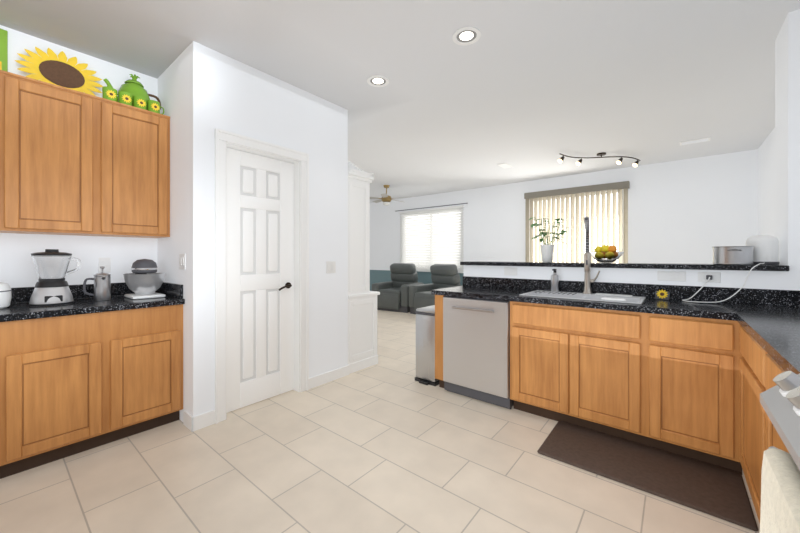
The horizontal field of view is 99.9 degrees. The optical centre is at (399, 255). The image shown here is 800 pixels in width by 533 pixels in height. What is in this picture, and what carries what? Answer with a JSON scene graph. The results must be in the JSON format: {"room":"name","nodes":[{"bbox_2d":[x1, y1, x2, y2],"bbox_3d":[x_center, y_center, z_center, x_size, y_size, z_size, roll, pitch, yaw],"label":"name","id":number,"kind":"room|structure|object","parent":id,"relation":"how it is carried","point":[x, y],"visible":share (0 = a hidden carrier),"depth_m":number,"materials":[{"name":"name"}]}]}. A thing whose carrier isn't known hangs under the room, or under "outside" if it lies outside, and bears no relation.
{"room":"kitchen","nodes":[
{"label":"kitchen","id":0,"kind":"room"},
{"bbox_2d":[0,25,156,287],"bbox_3d":[-3.246,-0.140,1.481,0.120,2.720,3.620,0,0,39],"label":"wall","id":1,"kind":"structure","parent":0,"point":[18,269],"depth_m":2.46,"materials":[{"name":"paint"}]},
{"bbox_2d":[0,70,3,232],"bbox_3d":[-2.605,-0.621,1.896,0.340,0.942,0.432,0,0,39],"label":"upper cabinet","id":2,"kind":"object","parent":1,"relation":"attached to","point":[1,71],"depth_m":1.98,"materials":[{"name":"brown wood"}]},
{"bbox_2d":[4,71,99,235],"bbox_3d":[-2.332,-0.621,2.230,0.340,0.942,0.432,0,0,39],"label":"upper cabinet","id":3,"kind":"object","parent":1,"relation":"attached to","point":[75,162],"depth_m":2.13,"materials":[{"name":"brown wood"}]},
{"bbox_2d":[0,28,7,71],"bbox_3d":[-2.691,-1.280,2.038,0.025,0.375,0.405,0,0,39],"label":"decor","id":4,"kind":"object","parent":3,"relation":"on","point":[3,50],"visible":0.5,"depth_m":2.17,"materials":[{"name":"green"}]},
{"bbox_2d":[15,47,103,95],"bbox_3d":[-2.367,-1.273,2.357,0.010,0.330,0.446,0,0,39],"label":"plaque","id":5,"kind":"object","parent":3,"relation":"on","point":[51,67],"visible":0.92,"depth_m":2.34,"materials":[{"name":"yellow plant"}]},
{"bbox_2d":[99,258,110,272],"bbox_3d":[-2.265,0.070,2.579,0.008,0.115,0.070,0,0,39],"label":"outlet","id":6,"kind":"object","parent":1,"relation":"attached to","point":[106,262],"depth_m":2.58,"materials":[{"name":"white plastic"}]},
{"bbox_2d":[100,97,169,237],"bbox_3d":[-2.058,-0.621,2.565,0.340,0.942,0.432,0,0,39],"label":"upper cabinet","id":7,"kind":"object","parent":1,"relation":"attached to","point":[135,142],"depth_m":2.46,"materials":[{"name":"brown wood"}]},
{"bbox_2d":[102,74,163,113],"bbox_3d":[-2.049,-1.251,2.580,0.280,0.316,0.389,0,0,39],"label":"teapot","id":8,"kind":"object","parent":7,"relation":"on","point":[132,92],"visible":0.81,"depth_m":2.53,"materials":[{"name":"green ceramic"}]},
{"bbox_2d":[157,67,168,282],"bbox_3d":[-1.521,-0.140,3.241,0.360,2.720,1.290,0,0,39],"label":"wall","id":9,"kind":"structure","parent":0,"point":[163,81],"depth_m":2.73,"materials":[{"name":"paint"}]},
{"bbox_2d":[169,54,180,419],"bbox_3d":[-1.624,-0.140,2.570,0.330,2.720,0.120,0,0,39],"label":"wall","id":10,"kind":"structure","parent":0,"point":[175,68],"depth_m":2.57,"materials":[{"name":"paint"}]},
{"bbox_2d":[179,254,185,268],"bbox_3d":[-1.600,0.041,2.467,0.115,0.115,0.009,0,0,39],"label":"outlet","id":11,"kind":"object","parent":10,"relation":"attached to","point":[182,257],"depth_m":2.45,"materials":[{"name":"white plastic"}]},
{"bbox_2d":[181,41,336,421],"bbox_3d":[-1.080,-0.140,2.880,0.120,2.720,1.290,0,0,39],"label":"wall","id":12,"kind":"structure","parent":0,"point":[203,92],"depth_m":2.52,"materials":[{"name":"paint"}]},
{"bbox_2d":[227,148,293,412],"bbox_3d":[-1.149,0.187,2.801,0.104,2.050,0.625,0,0,39],"label":"pantry door","id":13,"kind":"structure","parent":12,"relation":"in","point":[260,278],"depth_m":2.79,"materials":[{"name":"white wood"}]},
{"bbox_2d":[215,128,308,423],"bbox_3d":[-1.137,0.145,2.791,0.144,2.150,0.801,0,0,39],"label":"door frame","id":14,"kind":"structure","parent":12,"relation":"attached to","point":[225,140],"depth_m":2.73,"materials":[{"name":"white wood"}]},
{"bbox_2d":[309,365,348,388],"bbox_3d":[-0.684,1.170,3.258,0.013,0.100,0.512,0,0,39],"label":"baseboard","id":15,"kind":"structure","parent":12,"relation":"attached to","point":[315,381],"depth_m":3.24,"materials":[{"name":"white wood"}]},
{"bbox_2d":[326,261,335,272],"bbox_3d":[-0.672,0.110,3.276,0.009,0.115,0.115,0,0,39],"label":"light switch","id":16,"kind":"object","parent":12,"relation":"attached to","point":[330,265],"depth_m":3.27,"materials":[{"name":"white plastic"}]},
{"bbox_2d":[337,105,347,368],"bbox_3d":[-2.664,-0.140,5.114,5.400,2.720,0.120,0,0,39],"label":"wall","id":17,"kind":"structure","parent":0,"point":[342,113],"depth_m":3.40,"materials":[{"name":"paint"}]},
{"bbox_2d":[0,310,759,532],"bbox_3d":[-1.249,1.270,4.079,9.500,0.100,10.530,0,0,39],"label":"floor","id":18,"kind":"structure","parent":0,"point":[387,443],"depth_m":1.85,"materials":[{"name":"tile"}]},
{"bbox_2d":[0,322,3,478],"bbox_3d":[-2.495,0.785,1.805,0.626,0.868,0.432,0,0,39],"label":"base cabinet","id":19,"kind":"object","parent":18,"relation":"on","point":[1,323],"depth_m":1.80,"materials":[{"name":"brown wood"}]},
{"bbox_2d":[4,311,111,477],"bbox_3d":[-2.221,0.785,2.140,0.626,0.868,0.432,0,0,39],"label":"base cabinet","id":20,"kind":"object","parent":18,"relation":"on","point":[70,385],"depth_m":1.95,"materials":[{"name":"brown wood"}]},
{"bbox_2d":[0,282,184,321],"bbox_3d":[-2.900,0.280,1.300,0.640,0.139,3.456,0,0,39],"label":"countertop","id":21,"kind":"structure","parent":20,"relation":"on","point":[19,308],"depth_m":2.23,"materials":[{"name":"black stone"}]},
{"bbox_2d":[0,282,11,308],"bbox_3d":[-2.412,0.222,1.948,0.213,0.175,0.213,0,0,39],"label":"rice cooker","id":22,"kind":"object","parent":21,"relation":"on","point":[5,295],"visible":1,"depth_m":1.97,"materials":[{"name":"plastic"}]},
{"bbox_2d":[29,249,80,305],"bbox_3d":[-2.226,0.133,2.174,0.204,0.352,0.239,0,0,39],"label":"blender","id":23,"kind":"object","parent":21,"relation":"on","point":[51,287],"visible":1,"depth_m":2.11,"materials":[{"name":"metal"}]},
{"bbox_2d":[83,266,110,300],"bbox_3d":[-2.093,0.190,2.324,0.109,0.238,0.146,0,0,39],"label":"press","id":24,"kind":"object","parent":21,"relation":"on","point":[102,286],"visible":1,"depth_m":2.31,"materials":[{"name":"silver metal"}]},
{"bbox_2d":[123,259,165,299],"bbox_3d":[-1.915,0.165,2.523,0.260,0.288,0.260,0,0,39],"label":"stand mixer","id":25,"kind":"object","parent":21,"relation":"on","point":[144,280],"visible":1,"depth_m":2.46,"materials":[{"name":"white plastic"}]},
{"bbox_2d":[112,304,182,441],"bbox_3d":[-1.947,0.785,2.474,0.626,0.868,0.432,0,0,39],"label":"base cabinet","id":26,"kind":"object","parent":18,"relation":"on","point":[147,343],"depth_m":2.28,"materials":[{"name":"brown wood"}]},
{"bbox_2d":[348,161,379,373],"bbox_3d":[-0.791,0.007,3.969,1.094,2.425,0.475,0,0,39],"label":"hutch","id":27,"kind":"object","parent":18,"relation":"on","point":[362,325],"visible":0.33,"depth_m":3.60,"materials":[{"name":"white wood"}]},
{"bbox_2d":[372,263,423,312],"bbox_3d":[-0.036,0.696,7.764,0.980,1.048,0.920,0,0,31],"label":"recliner","id":28,"kind":"object","parent":18,"relation":"on","point":[393,296],"visible":0.81,"depth_m":7.58,"materials":[{"name":"grey leather"}]},
{"bbox_2d":[415,305,438,385],"bbox_3d":[0.347,0.868,3.353,0.240,0.705,0.410,0,0,39],"label":"trash can","id":29,"kind":"object","parent":18,"relation":"on","point":[425,345],"visible":0.5,"depth_m":3.22,"materials":[{"name":"silver plastic"}]},
{"bbox_2d":[409,264,461,313],"bbox_3d":[0.801,0.696,7.079,0.920,1.048,0.980,0,0,-45],"label":"recliner","id":30,"kind":"object","parent":18,"relation":"on","point":[442,277],"visible":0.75,"depth_m":7.05,"materials":[{"name":"grey leather"}]},
{"bbox_2d":[443,296,512,408],"bbox_3d":[0.772,0.789,3.004,0.600,0.862,0.572,0,0,39],"label":"dishwasher","id":31,"kind":"object","parent":18,"relation":"on","point":[476,348],"visible":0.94,"depth_m":2.78,"materials":[{"name":"silver metal"}]},
{"bbox_2d":[537,421,757,530],"bbox_3d":[1.370,1.210,1.970,0.945,0.019,0.505,0,0,39],"label":"kitchen mat","id":32,"kind":"object","parent":18,"relation":"on","point":[712,490],"visible":1,"depth_m":1.88,"materials":[{"name":"brown rubber"}]},
{"bbox_2d":[639,312,743,473],"bbox_3d":[1.846,0.785,2.155,0.453,0.868,0.557,0,0,39],"label":"base cabinet","id":33,"kind":"object","parent":18,"relation":"on","point":[669,383],"depth_m":1.94,"materials":[{"name":"brown wood"}]},
{"bbox_2d":[431,276,799,319],"bbox_3d":[1.476,0.280,2.450,2.611,0.139,0.569,0,0,39],"label":"countertop","id":34,"kind":"structure","parent":33,"relation":"on","point":[504,289],"depth_m":2.43,"materials":[{"name":"black stone"}]},
{"bbox_2d":[551,269,558,291],"bbox_3d":[1.313,0.205,2.852,0.066,0.192,0.078,0,0,39],"label":"soap dispenser","id":35,"kind":"object","parent":34,"relation":"on","point":[554,282],"visible":1,"depth_m":2.83,"materials":[{"name":"silver metal"}]},
{"bbox_2d":[519,290,645,303],"bbox_3d":[1.379,0.404,2.565,0.781,0.240,0.442,0,0,39],"label":"sink basin","id":36,"kind":"object","parent":34,"relation":"in","point":[619,298],"visible":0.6,"depth_m":2.60,"materials":[{"name":"metal"}]},
{"bbox_2d":[583,216,599,293],"bbox_3d":[1.524,-0.006,2.677,0.124,0.616,0.084,0,0,39],"label":"spring faucet","id":37,"kind":"object","parent":34,"relation":"on","point":[588,280],"visible":1,"depth_m":2.68,"materials":[{"name":"silver metal"}]},
{"bbox_2d":[655,290,669,299],"bbox_3d":[1.869,0.272,2.394,0.080,0.074,0.066,0,0,39],"label":"sunflower","id":38,"kind":"object","parent":34,"relation":"on","point":[662,295],"visible":1,"depth_m":2.37,"materials":[{"name":"yellow plant"}]},
{"bbox_2d":[682,262,764,302],"bbox_3d":[2.140,0.174,2.227,0.418,0.264,0.264,0,0,39],"label":"power cord","id":39,"kind":"object","parent":34,"relation":"on","point":[708,277],"visible":0.96,"depth_m":2.19,"materials":[{"name":"white plastic"}]},
{"bbox_2d":[731,292,799,373],"bbox_3d":[1.617,0.280,1.065,0.639,0.139,1.380,0,0,39],"label":"countertop","id":40,"kind":"structure","parent":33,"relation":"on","point":[768,320],"depth_m":1.61,"materials":[{"name":"black stone"}]},
{"bbox_2d":[740,326,755,509],"bbox_3d":[1.875,0.785,1.371,0.628,0.868,0.660,0,0,39],"label":"base cabinet","id":41,"kind":"object","parent":18,"relation":"on","point":[747,342],"depth_m":1.63,"materials":[{"name":"brown wood"}]},
{"bbox_2d":[756,342,788,522],"bbox_3d":[1.425,0.785,0.821,0.628,0.868,0.760,0,0,39],"label":"base cabinet","id":42,"kind":"object","parent":18,"relation":"on","point":[761,369],"depth_m":1.33,"materials":[{"name":"brown wood"}]},
{"bbox_2d":[760,371,799,469],"bbox_3d":[0.893,0.728,0.267,0.735,0.985,0.760,0,0,39],"label":"range","id":43,"kind":"object","parent":18,"relation":"on","point":[780,402],"visible":0.79,"depth_m":0.67,"materials":[{"name":"silver metal"}]},
{"bbox_2d":[760,448,799,532],"bbox_3d":[0.715,0.692,0.602,0.059,0.546,0.352,0,0,39],"label":"hanging towel","id":44,"kind":"object","parent":43,"relation":"hanging from","point":[780,493],"visible":1,"depth_m":0.65,"materials":[{"name":"beige fabric"}]},
{"bbox_2d":[0,0,799,202],"bbox_3d":[-1.407,-1.550,3.885,9.500,0.100,10.030,0,0,39],"label":"ceiling","id":45,"kind":"structure","parent":0,"point":[529,90],"depth_m":2.66,"materials":[{"name":"paint"}]},
{"bbox_2d":[367,75,388,86],"bbox_3d":[-0.188,-1.496,2.881,0.190,0.007,0.190,0,0,39],"label":"recessed light","id":46,"kind":"object","parent":45,"relation":"in","point":[378,81],"visible":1,"depth_m":2.88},
{"bbox_2d":[370,185,406,205],"bbox_3d":[-0.263,-1.285,7.176,1.097,0.430,1.048,0,0,39],"label":"ceiling fan","id":47,"kind":"object","parent":45,"relation":"hanging from","point":[385,199],"visible":0.88,"depth_m":7.09,"materials":[{"name":"gold metal"}]},
{"bbox_2d":[452,27,480,45],"bbox_3d":[0.454,-1.496,2.291,0.190,0.007,0.190,0,0,39],"label":"recessed light","id":48,"kind":"object","parent":45,"relation":"in","point":[463,36],"visible":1,"depth_m":2.29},
{"bbox_2d":[497,163,512,167],"bbox_3d":[1.737,-1.494,5.556,0.150,0.012,0.300,0,0,39],"label":"recessed light","id":49,"kind":"object","parent":45,"relation":"in","point":[504,165],"depth_m":5.52,"materials":[{"name":"paint"}]},
{"bbox_2d":[558,152,640,166],"bbox_3d":[2.935,-1.414,4.932,0.901,0.171,1.134,0,0,39],"label":"track light","id":50,"kind":"object","parent":45,"relation":"attached to","point":[579,162],"visible":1,"depth_m":4.91,"materials":[{"name":"black metal"}]},
{"bbox_2d":[680,137,710,145],"bbox_3d":[3.844,-1.493,4.381,0.300,0.014,0.150,0,0,39],"label":"ceiling vent","id":51,"kind":"object","parent":45,"relation":"in","point":[708,138],"depth_m":4.36,"materials":[{"name":"paint"}]},
{"bbox_2d":[406,193,617,262],"bbox_3d":[2.176,-0.110,7.529,5.430,2.660,0.010,0,0,39],"label":"exterior glow","id":52,"kind":"object","parent":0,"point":[551,225],"depth_m":6.36,"materials":[{"name":"white"}]},
{"bbox_2d":[370,149,757,271],"bbox_3d":[1.617,-0.140,7.580,8.900,2.720,0.120,0,0,39],"label":"wall","id":53,"kind":"structure","parent":0,"point":[690,211],"depth_m":5.50,"materials":[{"name":"paint"}]},
{"bbox_2d":[370,270,463,290],"bbox_3d":[-0.141,0.760,8.927,4.467,0.740,0.018,0,0,39],"label":"wainscot","id":54,"kind":"structure","parent":53,"relation":"attached to","point":[377,276],"depth_m":9.09,"materials":[{"name":"teal paint"}]},
{"bbox_2d":[404,209,460,256],"bbox_3d":[0.777,-0.380,8.275,1.720,1.400,0.050,0,0,39],"label":"window","id":55,"kind":"structure","parent":53,"relation":"in","point":[459,209],"depth_m":8.26,"materials":[{"name":"white"}]},
{"bbox_2d":[399,205,463,272],"bbox_3d":[0.719,-0.380,8.196,1.870,1.540,0.056,0,0,39],"label":"window blinds","id":56,"kind":"object","parent":55,"relation":"attached to","point":[437,253],"visible":0.9,"depth_m":8.14,"materials":[{"name":"white plastic"}]},
{"bbox_2d":[398,203,467,210],"bbox_3d":[0.695,-1.180,8.167,2.110,0.018,0.018,0,0,39],"label":"curtain rod","id":57,"kind":"object","parent":53,"relation":"attached to","point":[434,206],"visible":1,"depth_m":8.03,"materials":[{"name":"grey metal"}]},
{"bbox_2d":[542,189,623,262],"bbox_3d":[3.237,0.030,6.260,1.580,2.340,0.050,0,0,39],"label":"window","id":58,"kind":"structure","parent":53,"relation":"in","point":[590,195],"depth_m":5.76,"materials":[{"name":"white"}]},
{"bbox_2d":[524,181,629,262],"bbox_3d":[3.167,-0.035,6.167,1.730,2.430,0.096,0,0,39],"label":"vertical blinds","id":59,"kind":"object","parent":58,"relation":"attached to","point":[577,205],"visible":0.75,"depth_m":6.12,"materials":[{"name":"beige"}]},
{"bbox_2d":[464,9,799,290],"bbox_3d":[1.778,-0.140,2.803,2.600,2.720,0.350,0,0,39],"label":"wall","id":60,"kind":"structure","parent":0,"point":[787,137],"depth_m":2.16,"materials":[{"name":"paint"}]},
{"bbox_2d":[504,267,516,275],"bbox_3d":[1.045,0.145,3.172,0.125,0.075,0.008,0,0,39],"label":"outlet","id":61,"kind":"object","parent":60,"relation":"attached to","point":[507,270],"depth_m":3.17,"materials":[{"name":"white plastic"}]},
{"bbox_2d":[460,261,788,270],"bbox_3d":[1.590,0.075,2.873,2.252,0.035,0.320,0,0,39],"label":"granite bar ledge","id":62,"kind":"object","parent":60,"relation":"on","point":[670,266],"visible":0.83,"depth_m":2.52,"materials":[{"name":"black stone"}]},
{"bbox_2d":[529,217,570,261],"bbox_3d":[1.394,-0.151,3.068,0.388,0.417,0.384,0,0,39],"label":"potted plant","id":63,"kind":"object","parent":62,"relation":"on","point":[547,249],"visible":1,"depth_m":3.06,"materials":[{"name":"green plant"}]},
{"bbox_2d":[590,245,623,262],"bbox_3d":[1.709,-0.018,2.788,0.256,0.149,0.256,0,0,39],"label":"glass fruit bowl","id":64,"kind":"object","parent":62,"relation":"on","point":[606,254],"visible":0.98,"depth_m":2.73,"materials":[{"name":"clear glass"}]},
{"bbox_2d":[712,246,753,264],"bbox_3d":[2.244,-0.004,2.268,0.204,0.122,0.251,0,0,39],"label":"stock pot","id":65,"kind":"object","parent":62,"relation":"on","point":[732,255],"visible":1,"depth_m":2.19,"materials":[{"name":"silver metal"}]},
{"bbox_2d":[746,235,779,264],"bbox_3d":[2.435,-0.042,2.261,0.159,0.198,0.159,0,0,39],"label":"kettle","id":66,"kind":"object","parent":62,"relation":"on","point":[766,249],"visible":0.83,"depth_m":2.20,"materials":[{"name":"plastic"}]},
{"bbox_2d":[657,271,685,280],"bbox_3d":[1.958,0.146,2.425,0.160,0.070,0.008,0,0,39],"label":"outlet","id":67,"kind":"object","parent":60,"relation":"attached to","point":[661,275],"depth_m":2.42,"materials":[{"name":"white plastic"}]},
{"bbox_2d":[698,272,720,282],"bbox_3d":[2.113,0.146,2.298,0.115,0.070,0.008,0,0,39],"label":"outlet","id":68,"kind":"object","parent":60,"relation":"attached to","point":[716,276],"depth_m":2.29,"materials":[{"name":"white plastic"}]},
{"bbox_2d":[758,128,774,235],"bbox_3d":[2.120,-0.140,1.075,0.120,2.720,9.550,0,0,39],"label":"wall","id":69,"kind":"structure","parent":0,"point":[766,187],"depth_m":4.27,"materials":[{"name":"paint"}]}
]}

